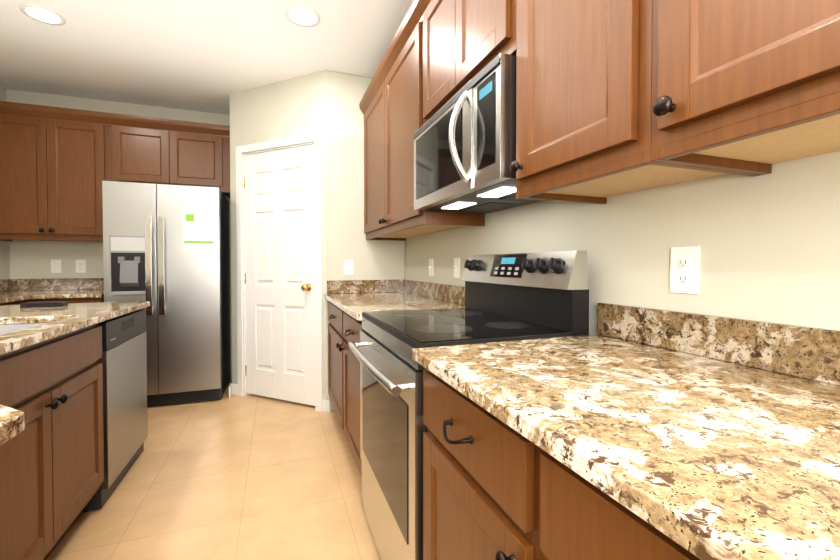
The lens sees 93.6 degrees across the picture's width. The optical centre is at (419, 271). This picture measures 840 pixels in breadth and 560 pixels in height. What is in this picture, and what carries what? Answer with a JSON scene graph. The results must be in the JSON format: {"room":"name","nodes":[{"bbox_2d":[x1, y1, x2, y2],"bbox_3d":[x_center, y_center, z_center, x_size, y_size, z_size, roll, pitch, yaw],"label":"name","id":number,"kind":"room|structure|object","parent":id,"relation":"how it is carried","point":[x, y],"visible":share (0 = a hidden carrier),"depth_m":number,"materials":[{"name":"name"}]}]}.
{"room":"kitchen","nodes":[
{"label":"kitchen","id":0,"kind":"room"},
{"bbox_2d":[0,85,9,279],"bbox_3d":[-2.439,-0.175,0.326,0.100,2.620,6.600,0,1,-20],"label":"wall","id":1,"kind":"structure","parent":0,"point":[4,260],"depth_m":3.29,"materials":[{"name":"beige paint"}]},
{"bbox_2d":[7,89,231,377],"bbox_3d":[-2.633,-0.233,3.714,1.855,2.620,0.100,0,1,-20],"label":"wall","id":2,"kind":"structure","parent":0,"point":[30,259],"depth_m":3.49,"materials":[{"name":"beige paint"}]},
{"bbox_2d":[0,109,107,240],"bbox_3d":[-3.043,-0.758,3.316,0.811,0.968,0.347,0,1,-20],"label":"upper cabinet","id":3,"kind":"object","parent":2,"relation":"attached to","point":[58,165],"depth_m":3.16,"materials":[{"name":"brown wood"}]},
{"bbox_2d":[51,260,61,272],"bbox_3d":[-3.190,-0.044,3.455,0.072,0.116,0.012,0,1,-20],"label":"outlet","id":4,"kind":"object","parent":2,"relation":"attached to","point":[56,266],"depth_m":3.45,"materials":[{"name":"white plastic"}]},
{"bbox_2d":[76,260,85,272],"bbox_3d":[-3.025,-0.045,3.517,0.072,0.116,0.009,0,1,-20],"label":"outlet","id":5,"kind":"object","parent":2,"relation":"attached to","point":[80,264],"depth_m":3.51,"materials":[{"name":"white plastic"}]},
{"bbox_2d":[108,121,179,184],"bbox_3d":[-2.425,-0.994,3.537,0.503,0.503,0.347,0,1,-20],"label":"upper cabinet","id":6,"kind":"object","parent":2,"relation":"attached to","point":[137,153],"depth_m":3.38,"materials":[{"name":"brown wood"}]},
{"bbox_2d":[180,129,229,196],"bbox_3d":[-2.042,-0.996,3.677,0.554,0.503,0.347,0,1,-20],"label":"upper cabinet","id":7,"kind":"object","parent":2,"relation":"attached to","point":[204,153],"depth_m":3.54,"materials":[{"name":"brown wood"}]},
{"bbox_2d":[0,0,412,114],"bbox_3d":[-0.924,-1.524,0.855,3.325,0.060,6.600,0,1,-20],"label":"ceiling","id":8,"kind":"structure","parent":0,"point":[209,56],"depth_m":2.68,"materials":[{"name":"white paint"}]},
{"bbox_2d":[19,4,65,25],"bbox_3d":[-2.233,-1.517,2.337,0.199,0.006,0.199,0,1,-26],"label":"recessed light","id":9,"kind":"object","parent":8,"relation":"in","point":[36,12],"depth_m":2.33,"materials":[{"name":"white paint"}]},
{"bbox_2d":[285,6,319,26],"bbox_3d":[-0.698,-1.517,2.353,0.199,0.006,0.199,0,1,-26],"label":"recessed light","id":10,"kind":"object","parent":8,"relation":"in","point":[302,16],"depth_m":2.35,"materials":[{"name":"white paint"}]},
{"bbox_2d":[46,378,381,559],"bbox_3d":[-0.924,1.155,0.901,3.325,0.060,6.600,0,1,-20],"label":"floor","id":11,"kind":"structure","parent":0,"point":[247,477],"depth_m":1.96,"materials":[{"name":"tile"}]},
{"bbox_2d":[0,441,7,559],"bbox_3d":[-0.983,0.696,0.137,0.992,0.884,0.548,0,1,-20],"label":"base cabinet","id":12,"kind":"object","parent":11,"relation":"on","point":[4,447],"depth_m":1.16,"materials":[{"name":"brown wood"}]},
{"bbox_2d":[0,300,27,305],"bbox_3d":[-2.806,0.662,2.117,0.417,0.884,1.588,0,1,-20],"label":"base cabinet","id":13,"kind":"object","parent":11,"relation":"on","point":[23,301],"depth_m":2.77,"materials":[{"name":"brown wood"}]},
{"bbox_2d":[0,367,103,559],"bbox_3d":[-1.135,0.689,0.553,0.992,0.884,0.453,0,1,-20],"label":"base cabinet","id":14,"kind":"object","parent":11,"relation":"on","point":[51,467],"depth_m":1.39,"materials":[{"name":"brown wood"}]},
{"bbox_2d":[0,301,149,445],"bbox_3d":[-1.108,0.233,0.443,1.053,0.030,4.095,0,1,-20],"label":"countertop","id":15,"kind":"structure","parent":14,"relation":"on","point":[63,320],"depth_m":1.67,"materials":[{"name":"stone"}]},
{"bbox_2d":[0,323,45,334],"bbox_3d":[-1.587,0.334,1.298,0.464,0.200,0.853,0,1,-20],"label":"sink","id":16,"kind":"object","parent":15,"relation":"in","point":[7,328],"depth_m":1.69,"materials":[{"name":"white ceramic"}]},
{"bbox_2d":[20,301,67,306],"bbox_3d":[-2.014,0.176,2.116,0.180,0.024,0.060,0,1,-20],"label":"plate","id":17,"kind":"object","parent":15,"relation":"on","point":[46,304],"visible":1,"depth_m":2.10,"materials":[{"name":"black"}]},
{"bbox_2d":[28,297,103,302],"bbox_3d":[-2.781,0.643,3.255,0.448,0.884,0.686,0,1,-20],"label":"base cabinet","id":18,"kind":"object","parent":11,"relation":"on","point":[86,300],"depth_m":3.01,"materials":[{"name":"brown wood"}]},
{"bbox_2d":[0,278,103,303],"bbox_3d":[-2.703,0.147,2.464,0.857,0.132,2.207,0,1,-20],"label":"countertop","id":19,"kind":"structure","parent":18,"relation":"on","point":[12,290],"depth_m":3.36,"materials":[{"name":"stone"}]},
{"bbox_2d":[81,309,147,511],"bbox_3d":[-1.841,0.670,2.013,0.604,0.872,0.603,0,1,-20],"label":"dishwasher","id":20,"kind":"object","parent":11,"relation":"on","point":[123,359],"visible":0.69,"depth_m":2.02,"materials":[{"name":"grey metal"}]},
{"bbox_2d":[102,180,230,405],"bbox_3d":[-2.130,0.191,3.418,0.793,1.782,0.785,0,1,-20],"label":"fridge","id":21,"kind":"object","parent":11,"relation":"on","point":[166,251],"visible":0.85,"depth_m":3.14,"materials":[{"name":"grey metal"}]},
{"bbox_2d":[328,301,339,421],"bbox_3d":[-0.277,0.651,2.758,0.627,0.884,0.813,0,1,-20],"label":"base cabinet","id":22,"kind":"object","parent":11,"relation":"on","point":[333,381],"depth_m":2.78,"materials":[{"name":"brown wood"}]},
{"bbox_2d":[324,279,464,320],"bbox_3d":[-0.203,0.146,2.510,0.653,0.132,1.315,0,1,-20],"label":"countertop","id":23,"kind":"structure","parent":22,"relation":"on","point":[354,299],"depth_m":2.61,"materials":[{"name":"stone"}]},
{"bbox_2d":[336,306,362,476],"bbox_3d":[-0.078,0.661,2.212,0.627,0.884,0.653,0,1,-20],"label":"base cabinet","id":24,"kind":"object","parent":11,"relation":"on","point":[344,328],"depth_m":2.15,"materials":[{"name":"brown wood"}]},
{"bbox_2d":[348,250,588,559],"bbox_3d":[0.113,0.522,1.524,0.682,1.185,0.758,0,1,-20],"label":"range","id":25,"kind":"object","parent":11,"relation":"on","point":[523,296],"visible":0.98,"depth_m":1.35,"materials":[{"name":"grey metal"}]},
{"bbox_2d":[423,369,699,559],"bbox_3d":[0.476,0.687,0.691,0.627,0.884,1.052,0,1,-20],"label":"base cabinet","id":26,"kind":"object","parent":11,"relation":"on","point":[494,488],"visible":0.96,"depth_m":0.65,"materials":[{"name":"brown wood"}]},
{"bbox_2d":[412,303,839,559],"bbox_3d":[0.671,0.188,0.112,0.653,0.132,2.257,0,1,-20],"label":"countertop","id":27,"kind":"structure","parent":26,"relation":"on","point":[704,437],"depth_m":0.59,"materials":[{"name":"stone"}]},
{"bbox_2d":[230,70,326,399],"bbox_3d":[-1.167,-0.226,3.283,1.040,2.620,0.100,0,1,25],"label":"wall","id":28,"kind":"structure","parent":0,"point":[293,107],"depth_m":3.20,"materials":[{"name":"beige paint"}]},
{"bbox_2d":[229,383,329,412],"bbox_3d":[-1.181,1.037,3.253,0.769,0.095,0.745,0,1,-20],"label":"baseboard","id":29,"kind":"structure","parent":28,"relation":"attached to","point":[233,388],"depth_m":3.36,"materials":[{"name":"white paint"}]},
{"bbox_2d":[236,132,322,411],"bbox_3d":[-1.148,0.008,3.269,0.914,2.152,0.117,0,1,25],"label":"door frame","id":30,"kind":"structure","parent":28,"relation":"attached to","point":[315,139],"depth_m":3.20,"materials":[{"name":"white paint"}]},
{"bbox_2d":[244,144,314,405],"bbox_3d":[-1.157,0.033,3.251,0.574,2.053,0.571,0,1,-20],"label":"pantry door","id":31,"kind":"structure","parent":28,"relation":"in","point":[280,262],"depth_m":3.23,"materials":[{"name":"white paint"}]},
{"bbox_2d":[326,71,404,410],"bbox_3d":[-0.435,-0.224,3.174,0.635,2.620,0.100,0,1,-20],"label":"wall","id":32,"kind":"structure","parent":0,"point":[371,259],"depth_m":3.07,"materials":[{"name":"beige paint"}]},
{"bbox_2d":[344,260,352,274],"bbox_3d":[-0.554,-0.032,3.074,0.072,0.116,0.012,0,1,-20],"label":"light switch","id":33,"kind":"object","parent":32,"relation":"attached to","point":[348,266],"visible":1,"depth_m":3.07,"materials":[{"name":"white plastic"}]},
{"bbox_2d":[405,151,839,334],"bbox_3d":[0.807,-0.184,0.838,0.100,2.620,5.340,0,1,-20],"label":"wall","id":34,"kind":"structure","parent":0,"point":[769,244],"depth_m":0.97,"materials":[{"name":"beige paint"}]},
{"bbox_2d":[362,84,414,239],"bbox_3d":[-0.161,-0.749,2.828,0.347,0.968,0.717,0,1,-20],"label":"upper cabinet","id":35,"kind":"object","parent":34,"relation":"attached to","point":[371,109],"depth_m":2.87,"materials":[{"name":"brown wood"}]},
{"bbox_2d":[415,0,444,131],"bbox_3d":[0.242,-0.949,1.717,0.347,0.531,0.443,0,1,-20],"label":"upper cabinet","id":36,"kind":"object","parent":34,"relation":"attached to","point":[429,18],"depth_m":1.78,"materials":[{"name":"brown wood"}]},
{"bbox_2d":[429,259,432,275],"bbox_3d":[0.069,-0.026,2.691,0.019,0.116,0.072,0,1,-20],"label":"outlet","id":37,"kind":"object","parent":34,"relation":"attached to","point":[430,260],"depth_m":2.68,"materials":[{"name":"white plastic"}]},
{"bbox_2d":[379,20,484,235],"bbox_3d":[0.043,-0.739,2.266,0.347,0.968,0.718,0,1,-20],"label":"upper cabinet","id":38,"kind":"object","parent":34,"relation":"attached to","point":[397,213],"depth_m":2.21,"materials":[{"name":"brown wood"}]},
{"bbox_2d":[454,258,459,277],"bbox_3d":[0.209,-0.019,2.305,0.019,0.116,0.072,0,1,-20],"label":"outlet","id":39,"kind":"object","parent":34,"relation":"attached to","point":[456,260],"depth_m":2.30,"materials":[{"name":"white plastic"}]},
{"bbox_2d":[443,0,502,103],"bbox_3d":[0.353,-0.943,1.414,0.347,0.531,0.443,0,1,-20],"label":"upper cabinet","id":40,"kind":"object","parent":34,"relation":"attached to","point":[472,29],"depth_m":1.42,"materials":[{"name":"brown wood"}]},
{"bbox_2d":[413,53,540,213],"bbox_3d":[0.249,-0.460,1.556,0.448,0.363,0.758,0,1,-20],"label":"microwave","id":41,"kind":"object","parent":40,"relation":"attached to","point":[464,138],"visible":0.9,"depth_m":1.33,"materials":[{"name":"grey metal"}]},
{"bbox_2d":[503,0,758,203],"bbox_3d":[0.505,-0.718,1.000,0.347,0.968,0.447,0,1,-20],"label":"upper cabinet","id":42,"kind":"object","parent":34,"relation":"attached to","point":[617,97],"depth_m":0.94,"materials":[{"name":"brown wood"}]},
{"bbox_2d":[670,246,699,293],"bbox_3d":[0.683,-0.003,1.020,0.008,0.120,0.075,0,1,-20],"label":"outlet","id":43,"kind":"object","parent":34,"relation":"attached to","point":[684,269],"depth_m":1.02,"materials":[{"name":"white plastic"}]},
{"bbox_2d":[631,0,839,171],"bbox_3d":[0.693,-0.709,0.484,0.347,0.968,0.650,0,1,-20],"label":"upper cabinet","id":44,"kind":"object","parent":34,"relation":"attached to","point":[733,85],"depth_m":0.63,"materials":[{"name":"brown wood"}]}
]}

